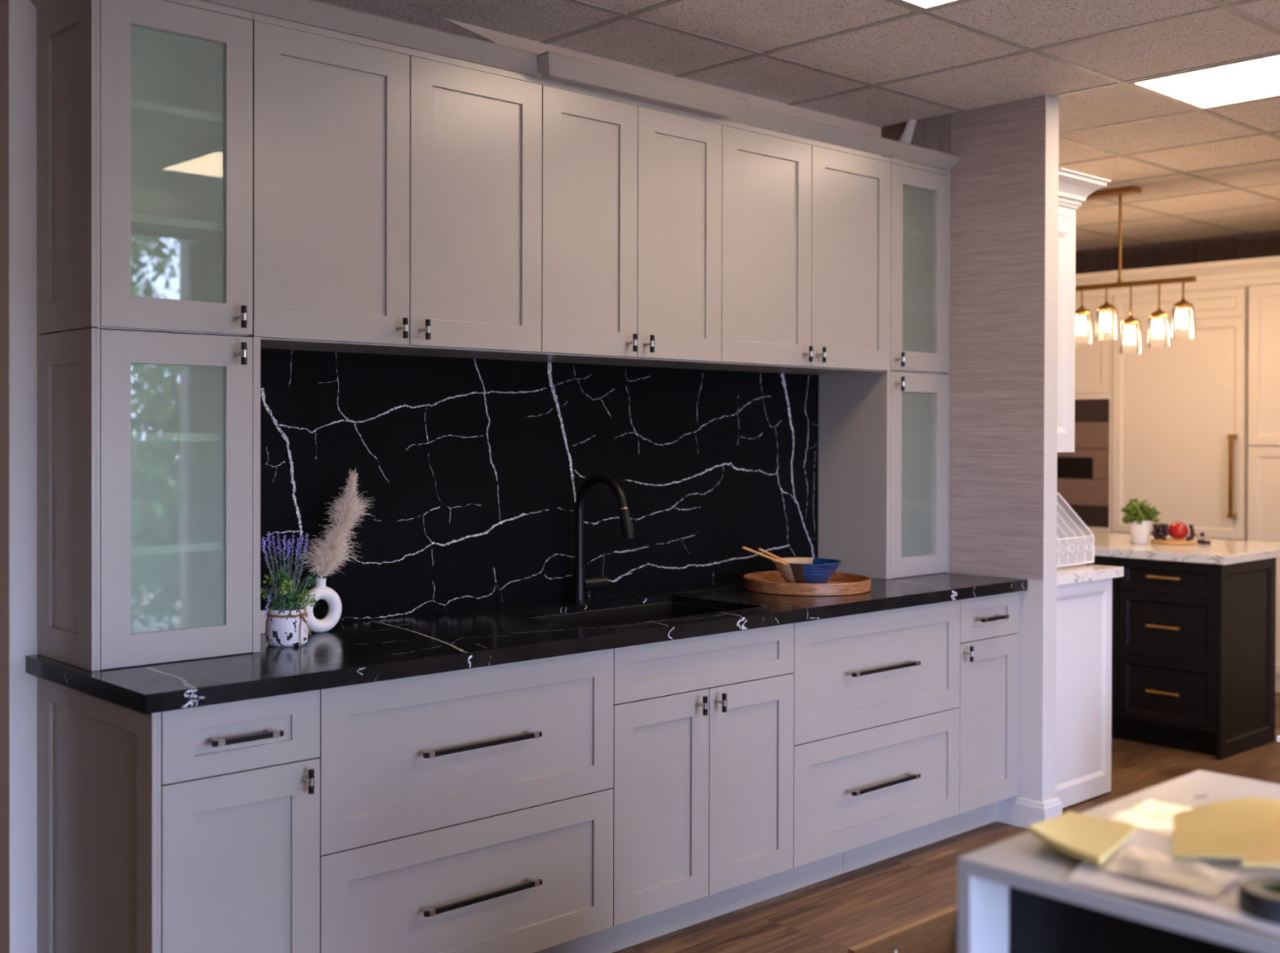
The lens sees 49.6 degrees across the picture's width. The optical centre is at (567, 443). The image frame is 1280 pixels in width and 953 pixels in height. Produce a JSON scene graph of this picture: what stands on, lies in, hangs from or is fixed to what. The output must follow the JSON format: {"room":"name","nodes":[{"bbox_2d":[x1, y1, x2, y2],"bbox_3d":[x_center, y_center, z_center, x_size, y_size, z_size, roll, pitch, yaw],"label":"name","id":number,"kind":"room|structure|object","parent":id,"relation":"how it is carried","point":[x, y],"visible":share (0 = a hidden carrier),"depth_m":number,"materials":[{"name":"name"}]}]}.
{"room":"store","nodes":[
{"label":"store","id":0,"kind":"room"},
{"bbox_2d":[0,0,881,952],"bbox_3d":[-0.059,0.072,4.457,3.460,2.686,0.186,0,1,-42],"label":"wall","id":1,"kind":"structure","parent":0,"point":[18,18],"depth_m":3.30,"materials":[{"name":"white paint"}]},
{"bbox_2d":[36,0,253,337],"bbox_3d":[-1.002,-0.652,3.310,0.401,0.780,0.363,0,1,-42],"label":"upper cabinet","id":2,"kind":"object","parent":1,"relation":"attached to","point":[145,108],"visible":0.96,"depth_m":3.28,"materials":[{"name":"grey paint"}]},
{"bbox_2d":[130,97,222,142],"bbox_3d":[-1.017,-0.785,3.341,0.372,0.019,0.271,0,1,-42],"label":"shelf","id":3,"kind":"object","parent":2,"relation":"attached to","point":[150,122],"depth_m":3.36,"materials":[{"name":"white"}]},
{"bbox_2d":[130,213,222,244],"bbox_3d":[-1.018,-0.522,3.343,0.372,0.019,0.271,0,1,-42],"label":"shelf","id":4,"kind":"object","parent":2,"relation":"attached to","point":[145,229],"depth_m":3.33,"materials":[{"name":"white"}]},
{"bbox_2d":[241,13,542,358],"bbox_3d":[-0.509,-0.650,3.749,0.919,0.786,0.363,0,1,-42],"label":"upper cabinet","id":5,"kind":"object","parent":1,"relation":"attached to","point":[397,189],"visible":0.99,"depth_m":3.61,"materials":[{"name":"grey paint"}]},
{"bbox_2d":[30,0,960,170],"bbox_3d":[0.117,-1.071,4.267,3.439,0.054,0.414,0,1,-42],"label":"crown molding","id":6,"kind":"structure","parent":5,"relation":"attached to","point":[312,12],"depth_m":3.96,"materials":[{"name":"grey paint"}]},
{"bbox_2d":[260,347,818,623],"bbox_3d":[0.001,0.121,4.447,2.564,0.761,0.010,0,1,-42],"label":"backsplash","id":7,"kind":"structure","parent":1,"relation":"attached to","point":[474,470],"depth_m":4.30,"materials":[{"name":"black stone"}]},
{"bbox_2d":[475,78,721,366],"bbox_3d":[0.120,-0.653,4.309,0.764,0.786,0.363,0,1,-42],"label":"upper cabinet","id":8,"kind":"object","parent":1,"relation":"attached to","point":[631,264],"visible":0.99,"depth_m":4.19,"materials":[{"name":"grey paint"}]},
{"bbox_2d":[654,119,891,374],"bbox_3d":[0.750,-0.656,4.871,0.924,0.786,0.363,0,1,-42],"label":"upper cabinet","id":9,"kind":"object","parent":1,"relation":"attached to","point":[806,223],"visible":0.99,"depth_m":4.74,"materials":[{"name":"grey paint"}]},
{"bbox_2d":[888,158,950,373],"bbox_3d":[1.238,-0.661,5.306,0.385,0.780,0.363,0,1,-42],"label":"upper cabinet","id":10,"kind":"object","parent":1,"relation":"attached to","point":[920,220],"visible":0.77,"depth_m":5.21,"materials":[{"name":"grey paint"}]},
{"bbox_2d":[397,0,1279,251],"bbox_3d":[-0.013,-1.327,4.121,12.400,0.124,9.750,0,1,-42],"label":"ceiling","id":11,"kind":"structure","parent":0,"point":[1215,171],"depth_m":4.61,"materials":[{"name":"tile"}]},
{"bbox_2d":[895,0,963,10],"bbox_3d":[1.014,-1.260,3.609,0.580,0.006,0.580,0,1,-42],"label":"recessed light","id":12,"kind":"object","parent":11,"relation":"in","point":[924,5],"visible":1,"depth_m":3.95,"materials":[{"name":"white plastic"}]},
{"bbox_2d":[905,0,953,7],"bbox_3d":[1.014,-1.260,3.609,0.552,0.004,0.552,0,1,-42],"label":"diffuser","id":13,"kind":"object","parent":12,"relation":"attached to","point":[916,3],"depth_m":3.95,"materials":[{"name":"white plastic"}]},
{"bbox_2d":[1075,186,1195,354],"bbox_3d":[2.647,-0.866,7.105,0.108,0.828,1.156,0,1,-42],"label":"pendant light","id":14,"kind":"object","parent":11,"relation":"hanging from","point":[1183,304],"visible":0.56,"depth_m":6.91,"materials":[{"name":"gold metal"}]},
{"bbox_2d":[1128,53,1279,109],"bbox_3d":[2.376,-1.265,4.822,0.580,0.006,0.580,0,1,-42],"label":"recessed light","id":15,"kind":"object","parent":11,"relation":"in","point":[1255,78],"visible":1,"depth_m":4.86,"materials":[{"name":"white plastic"}]},
{"bbox_2d":[612,692,1279,952],"bbox_3d":[-0.019,1.468,4.140,12.400,0.100,9.750,0,1,-42],"label":"floor","id":16,"kind":"structure","parent":0,"point":[837,914],"depth_m":4.38,"materials":[{"name":"brown wood"}]},
{"bbox_2d":[37,676,319,952],"bbox_3d":[-0.903,0.986,3.207,0.401,0.873,0.666,0,1,-42],"label":"base cabinet","id":17,"kind":"object","parent":16,"relation":"on","point":[193,830],"visible":0.81,"depth_m":3.02,"materials":[{"name":"grey wood"}]},
{"bbox_2d":[316,648,613,952],"bbox_3d":[-0.408,0.928,3.642,0.914,0.759,0.656,0,1,-42],"label":"base cabinet","id":18,"kind":"object","parent":16,"relation":"on","point":[470,811],"visible":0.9,"depth_m":3.41,"materials":[{"name":"grey wood"}]},
{"bbox_2d":[26,573,1027,714],"bbox_3d":[0.200,0.523,4.196,3.421,0.040,0.654,0,1,-42],"label":"countertop","id":19,"kind":"structure","parent":18,"relation":"on","point":[368,651],"depth_m":3.60,"materials":[{"name":"black stone"}]},
{"bbox_2d":[36,328,260,671],"bbox_3d":[-0.996,0.124,3.322,0.421,0.766,0.363,0,1,-42],"label":"glass-front cabinet","id":20,"kind":"object","parent":19,"relation":"on","point":[148,443],"visible":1,"depth_m":3.29,"materials":[{"name":"grey paint"}]},
{"bbox_2d":[130,535,222,555],"bbox_3d":[-1.019,0.247,3.349,0.372,0.019,0.271,0,1,-42],"label":"shelf","id":21,"kind":"object","parent":20,"relation":"attached to","point":[140,544],"depth_m":3.31,"materials":[{"name":"white"}]},
{"bbox_2d":[130,433,222,441],"bbox_3d":[-1.019,-0.016,3.347,0.372,0.019,0.271,0,1,-42],"label":"shelf","id":22,"kind":"object","parent":20,"relation":"attached to","point":[134,437],"depth_m":3.25,"materials":[{"name":"white"}]},
{"bbox_2d":[260,610,267,634],"bbox_3d":[-0.821,0.475,3.671,0.056,0.060,0.016,0,1,-42],"label":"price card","id":23,"kind":"object","parent":19,"relation":"on","point":[263,620],"visible":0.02,"depth_m":3.67,"materials":[{"name":"white paper"}]},
{"bbox_2d":[260,531,320,647],"bbox_3d":[-0.703,0.363,3.497,0.172,0.285,0.170,0,0,-6],"label":"potted plant","id":24,"kind":"object","parent":19,"relation":"on","point":[286,625],"visible":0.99,"depth_m":3.46,"materials":[{"name":"plant"}]},
{"bbox_2d":[302,577,342,632],"bbox_3d":[-0.661,0.432,3.700,0.126,0.144,0.040,0,1,-42],"label":"ring vase","id":25,"kind":"object","parent":19,"relation":"on","point":[333,615],"visible":0.77,"depth_m":3.69,"materials":[{"name":"white ceramic"}]},
{"bbox_2d":[293,466,375,578],"bbox_3d":[-0.631,0.222,3.734,0.169,0.324,0.224,0,0,35],"label":"pampas plume","id":26,"kind":"object","parent":25,"relation":"in","point":[330,557],"visible":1,"depth_m":3.73,"materials":[{"name":"plant"}]},
{"bbox_2d":[571,474,634,602],"bbox_3d":[0.145,0.298,4.338,0.141,0.407,0.265,0,1,-42],"label":"faucet","id":27,"kind":"object","parent":19,"relation":"on","point":[581,584],"visible":1,"depth_m":4.37,"materials":[{"name":"black metal"}]},
{"bbox_2d":[529,601,735,627],"bbox_3d":[0.206,0.631,4.189,0.723,0.213,0.398,0,1,-42],"label":"sink","id":28,"kind":"object","parent":19,"relation":"in","point":[642,613],"visible":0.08,"depth_m":4.43,"materials":[{"name":"black stone"}]},
{"bbox_2d":[742,571,871,595],"bbox_3d":[0.824,0.480,4.765,0.434,0.040,0.434,0,1,-42],"label":"round tray","id":29,"kind":"object","parent":19,"relation":"on","point":[769,582],"visible":0.88,"depth_m":4.61,"materials":[{"name":"brown wood"}]},
{"bbox_2d":[771,557,842,583],"bbox_3d":[0.825,0.448,4.770,0.240,0.088,0.240,0,1,-42],"label":"bowl","id":30,"kind":"object","parent":29,"relation":"on","point":[800,570],"visible":0.89,"depth_m":4.70,"materials":[{"name":"blue ceramic"}]},
{"bbox_2d":[742,546,788,565],"bbox_3d":[0.721,0.400,4.667,0.398,0.128,0.008,0,1,-43],"label":"chopstick","id":31,"kind":"object","parent":30,"relation":"in","point":[743,547],"visible":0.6,"depth_m":4.60,"materials":[{"name":"brown wood"}]},
{"bbox_2d":[758,548,790,563],"bbox_3d":[0.747,0.404,4.723,0.272,0.108,0.008,0,1,-40],"label":"chopstick","id":32,"kind":"object","parent":30,"relation":"in","point":[759,549],"visible":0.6,"depth_m":4.67,"materials":[{"name":"brown wood"}]},
{"bbox_2d":[817,370,949,579],"bbox_3d":[1.228,0.114,5.304,0.408,0.766,0.363,0,1,-42],"label":"wall cabinet","id":33,"kind":"object","parent":19,"relation":"on","point":[883,489],"visible":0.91,"depth_m":5.19,"materials":[{"name":"grey paint"}]},
{"bbox_2d":[533,852,843,952],"bbox_3d":[-0.003,1.364,3.751,2.427,0.112,0.016,0,1,-42],"label":"toe kick","id":34,"kind":"object","parent":16,"relation":"on","point":[628,935],"visible":0.62,"depth_m":4.10,"materials":[{"name":"grey paint"}]},
{"bbox_2d":[612,623,794,927],"bbox_3d":[0.219,0.926,4.200,0.761,0.757,0.656,0,1,-42],"label":"base cabinet","id":35,"kind":"object","parent":16,"relation":"on","point":[703,788],"visible":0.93,"depth_m":3.96,"materials":[{"name":"grey wood"}]},
{"bbox_2d":[792,600,959,868],"bbox_3d":[0.844,0.922,4.758,0.912,0.759,0.656,0,1,-42],"label":"base cabinet","id":36,"kind":"object","parent":16,"relation":"on","point":[877,695],"visible":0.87,"depth_m":4.52,"materials":[{"name":"grey wood"}]},
{"bbox_2d":[848,907,957,952],"bbox_3d":[0.821,1.204,2.629,0.355,0.452,0.440,0,1,-42],"label":"chair","id":37,"kind":"object","parent":16,"relation":"on","point":[937,933],"visible":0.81,"depth_m":2.82,"materials":[{"name":"brown wood"}]},
{"bbox_2d":[843,803,995,873],"bbox_3d":[1.257,1.359,4.874,0.944,0.112,0.016,0,1,-42],"label":"toe kick","id":38,"kind":"object","parent":16,"relation":"on","point":[889,847],"visible":0.64,"depth_m":4.83,"materials":[{"name":"grey paint"}]},
{"bbox_2d":[959,591,1019,814],"bbox_3d":[1.335,0.920,5.195,0.399,0.759,0.656,0,1,-42],"label":"base cabinet","id":39,"kind":"object","parent":16,"relation":"on","point":[989,707],"visible":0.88,"depth_m":4.98,"materials":[{"name":"grey wood"}]},
{"bbox_2d":[1055,578,1111,808],"bbox_3d":[1.464,0.967,5.942,0.590,0.862,1.527,0,1,-42],"label":"base cabinet","id":40,"kind":"object","parent":16,"relation":"on","point":[1083,737],"visible":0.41,"depth_m":5.43,"materials":[{"name":"white paint"}]},
{"bbox_2d":[1056,562,1124,586],"bbox_3d":[1.482,0.514,5.958,0.642,0.042,1.580,0,1,-42],"label":"countertop","id":41,"kind":"structure","parent":40,"relation":"on","point":[1070,575],"depth_m":5.45,"materials":[{"name":"white stone"}]},
{"bbox_2d":[1056,493,1093,567],"bbox_3d":[1.922,0.346,5.612,0.418,0.300,0.248,0,1,-42],"label":"rack","id":42,"kind":"object","parent":41,"relation":"on","point":[1087,562],"visible":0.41,"depth_m":5.61,"materials":[{"name":"white metal"}]},
{"bbox_2d":[1057,296,1114,533],"bbox_3d":[3.283,0.240,8.996,0.600,2.300,0.838,0,1,-42],"label":"tall cabinet","id":43,"kind":"object","parent":16,"relation":"on","point":[1094,362],"visible":0.12,"depth_m":8.56,"materials":[{"name":"beige paint"}]},
{"bbox_2d":[1057,399,1109,528],"bbox_3d":[3.180,0.119,8.902,0.269,0.794,0.801,0,1,-42],"label":"wall oven","id":44,"kind":"object","parent":43,"relation":"in","point":[1083,473],"visible":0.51,"depth_m":8.63,"materials":[{"name":"grey metal"}]},
{"bbox_2d":[957,770,1279,952],"bbox_3d":[1.164,0.982,1.508,0.689,0.914,1.252,0,1,-42],"label":"table","id":45,"kind":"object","parent":16,"relation":"on","point":[1015,895],"depth_m":1.73,"materials":[{"name":"grey laminate"}]},
{"bbox_2d":[1067,805,1279,935],"bbox_3d":[0.737,0.518,1.664,0.284,0.004,0.642,0,0,2],"label":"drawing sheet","id":46,"kind":"object","parent":45,"relation":"on","point":[1144,867],"visible":0.66,"depth_m":1.66,"materials":[{"name":"white paper"}]},
{"bbox_2d":[1028,811,1136,866],"bbox_3d":[0.667,0.504,1.797,0.099,0.029,0.219,0,0,34],"label":"sticky note pad","id":47,"kind":"object","parent":46,"relation":"on","point":[1091,839],"visible":1,"depth_m":1.78,"materials":[{"name":"yellow paper"}]},
{"bbox_2d":[1109,799,1192,836],"bbox_3d":[0.831,0.513,1.879,0.165,0.006,0.155,0,1,-42],"label":"paper","id":48,"kind":"object","parent":46,"relation":"on","point":[1151,814],"visible":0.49,"depth_m":1.90,"materials":[{"name":"paper"}]},
{"bbox_2d":[1238,877,1279,924],"bbox_3d":[0.791,0.508,1.532,0.086,0.030,0.086,0,1,-42],"label":"tape roll","id":49,"kind":"object","parent":46,"relation":"on","point":[1259,898],"visible":1,"depth_m":1.52,"materials":[{"name":"grey"}]},
{"bbox_2d":[1193,795,1208,798],"bbox_3d":[0.932,0.520,2.035,0.025,0.001,0.017,0,1,-42],"label":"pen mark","id":50,"kind":"object","parent":45,"relation":"on","point":[1198,796],"visible":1,"depth_m":2.03,"materials":[{"name":"grey"}]},
{"bbox_2d":[1172,798,1279,858],"bbox_3d":[0.932,0.503,1.820,0.285,0.018,0.329,0,0,18],"label":"paper","id":51,"kind":"object","parent":45,"relation":"on","point":[1232,828],"visible":0.89,"depth_m":1.80,"materials":[{"name":"yellow paper"}]},
{"bbox_2d":[1240,817,1279,866],"bbox_3d":[0.940,0.481,1.738,0.238,0.010,0.370,0,0,15],"label":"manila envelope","id":52,"kind":"object","parent":51,"relation":"on","point":[1266,853],"visible":1,"depth_m":1.63,"materials":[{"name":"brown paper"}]},
{"bbox_2d":[1056,553,1275,760],"bbox_3d":[2.474,0.966,7.046,0.638,0.872,1.922,0,1,-42],"label":"kitchen island","id":53,"kind":"object","parent":16,"relation":"on","point":[1193,645],"visible":0.28,"depth_m":6.34,"materials":[{"name":"black paint"}]},
{"bbox_2d":[1057,530,1279,564],"bbox_3d":[2.606,0.507,7.159,0.977,0.041,1.984,0,1,-42],"label":"island countertop","id":54,"kind":"structure","parent":53,"relation":"on","point":[1220,552],"depth_m":6.49,"materials":[{"name":"white stone"}]},
{"bbox_2d":[1120,497,1160,544],"bbox_3d":[2.798,0.377,6.779,0.177,0.225,0.180,0,0,-1],"label":"potted plant","id":55,"kind":"object","parent":54,"relation":"on","point":[1139,519],"visible":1,"depth_m":6.73,"materials":[{"name":"green plant"}]},
{"bbox_2d":[1150,538,1195,545],"bbox_3d":[2.968,0.481,6.774,0.206,0.019,0.206,0,1,-42],"label":"serving board","id":56,"kind":"object","parent":54,"relation":"on","point":[1168,541],"visible":0.93,"depth_m":6.70,"materials":[{"name":"brown wood"}]},
{"bbox_2d":[1151,523,1168,540],"bbox_3d":[2.916,0.432,6.798,0.083,0.078,0.102,0,0,33],"label":"grape bunch","id":57,"kind":"object","parent":56,"relation":"on","point":[1160,530],"visible":1,"depth_m":6.77,"materials":[{"name":"purple food"}]},
{"bbox_2d":[1168,519,1188,539],"bbox_3d":[2.991,0.419,6.770,0.092,0.096,0.092,0,1,-42],"label":"apple","id":58,"kind":"object","parent":56,"relation":"on","point":[1178,531],"visible":1,"depth_m":6.74,"materials":[{"name":"red food"}]},
{"bbox_2d":[1185,524,1210,545],"bbox_3d":[3.061,0.442,6.736,0.136,0.098,0.110,0,0,0],"label":"grape bunch","id":59,"kind":"object","parent":54,"relation":"on","point":[1192,530],"visible":1,"depth_m":6.72,"materials":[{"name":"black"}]},
{"bbox_2d":[1112,286,1248,541],"bbox_3d":[3.802,0.246,8.366,0.664,2.300,0.786,0,1,-42],"label":"refrigerator","id":60,"kind":"object","parent":16,"relation":"on","point":[1180,446],"visible":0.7,"depth_m":8.14,"materials":[{"name":"beige paint"}]},
{"bbox_2d":[1247,284,1279,693],"bbox_3d":[4.410,0.251,7.733,0.600,2.300,0.936,0,1,-42],"label":"tall cabinet","id":61,"kind":"object","parent":16,"relation":"on","point":[1264,326],"visible":0.7,"depth_m":7.82,"materials":[{"name":"beige paint"}]},
{"bbox_2d":[1276,735,1279,742],"bbox_3d":[2.654,1.171,4.326,0.620,0.502,0.594,0,1,-42],"label":"base cabinet","id":62,"kind":"object","parent":16,"relation":"on","point":[1277,737],"visible":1,"depth_m":4.34,"materials":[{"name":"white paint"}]},
{"bbox_3d":[5.042,0.258,7.023,0.600,2.300,0.935,0,1,-42],"label":"cabinet","id":63,"kind":"object","parent":16,"relation":"on","visible":0},
{"bbox_2d":[1075,256,1279,299],"bbox_3d":[3.890,-0.978,8.272,0.650,0.146,4.370,0,1,-42],"label":"crown molding","id":64,"kind":"structure","parent":63,"relation":"on","point":[1264,270],"depth_m":8.09,"materials":[{"name":"beige paint"}]},
{"bbox_2d":[880,94,1058,802],"bbox_3d":[-0.004,0.054,7.046,0.123,2.686,5.313,0,1,-42],"label":"wall","id":65,"kind":"structure","parent":0,"point":[1003,374],"depth_m":5.14,"materials":[{"name":"grey paint"}]},
{"bbox_2d":[995,796,1062,829],"bbox_3d":[1.715,1.361,5.143,0.128,0.106,0.200,0,1,-42],"label":"baseboard","id":66,"kind":"structure","parent":65,"relation":"attached to","point":[1018,811],"depth_m":5.09,"materials":[{"name":"grey wood"}]},
{"bbox_2d":[1057,167,1111,452],"bbox_3d":[1.536,-0.496,5.695,0.379,1.052,1.271,0,1,-42],"label":"upper cabinet","id":67,"kind":"object","parent":65,"relation":"attached to","point":[1074,187],"visible":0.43,"depth_m":5.31,"materials":[{"name":"white paint"}]},
{"bbox_2d":[1075,230,1279,274],"bbox_3d":[4.526,0.055,8.179,0.130,2.686,9.750,0,1,-42],"label":"wall","id":68,"kind":"structure","parent":0,"point":[1260,244],"depth_m":8.77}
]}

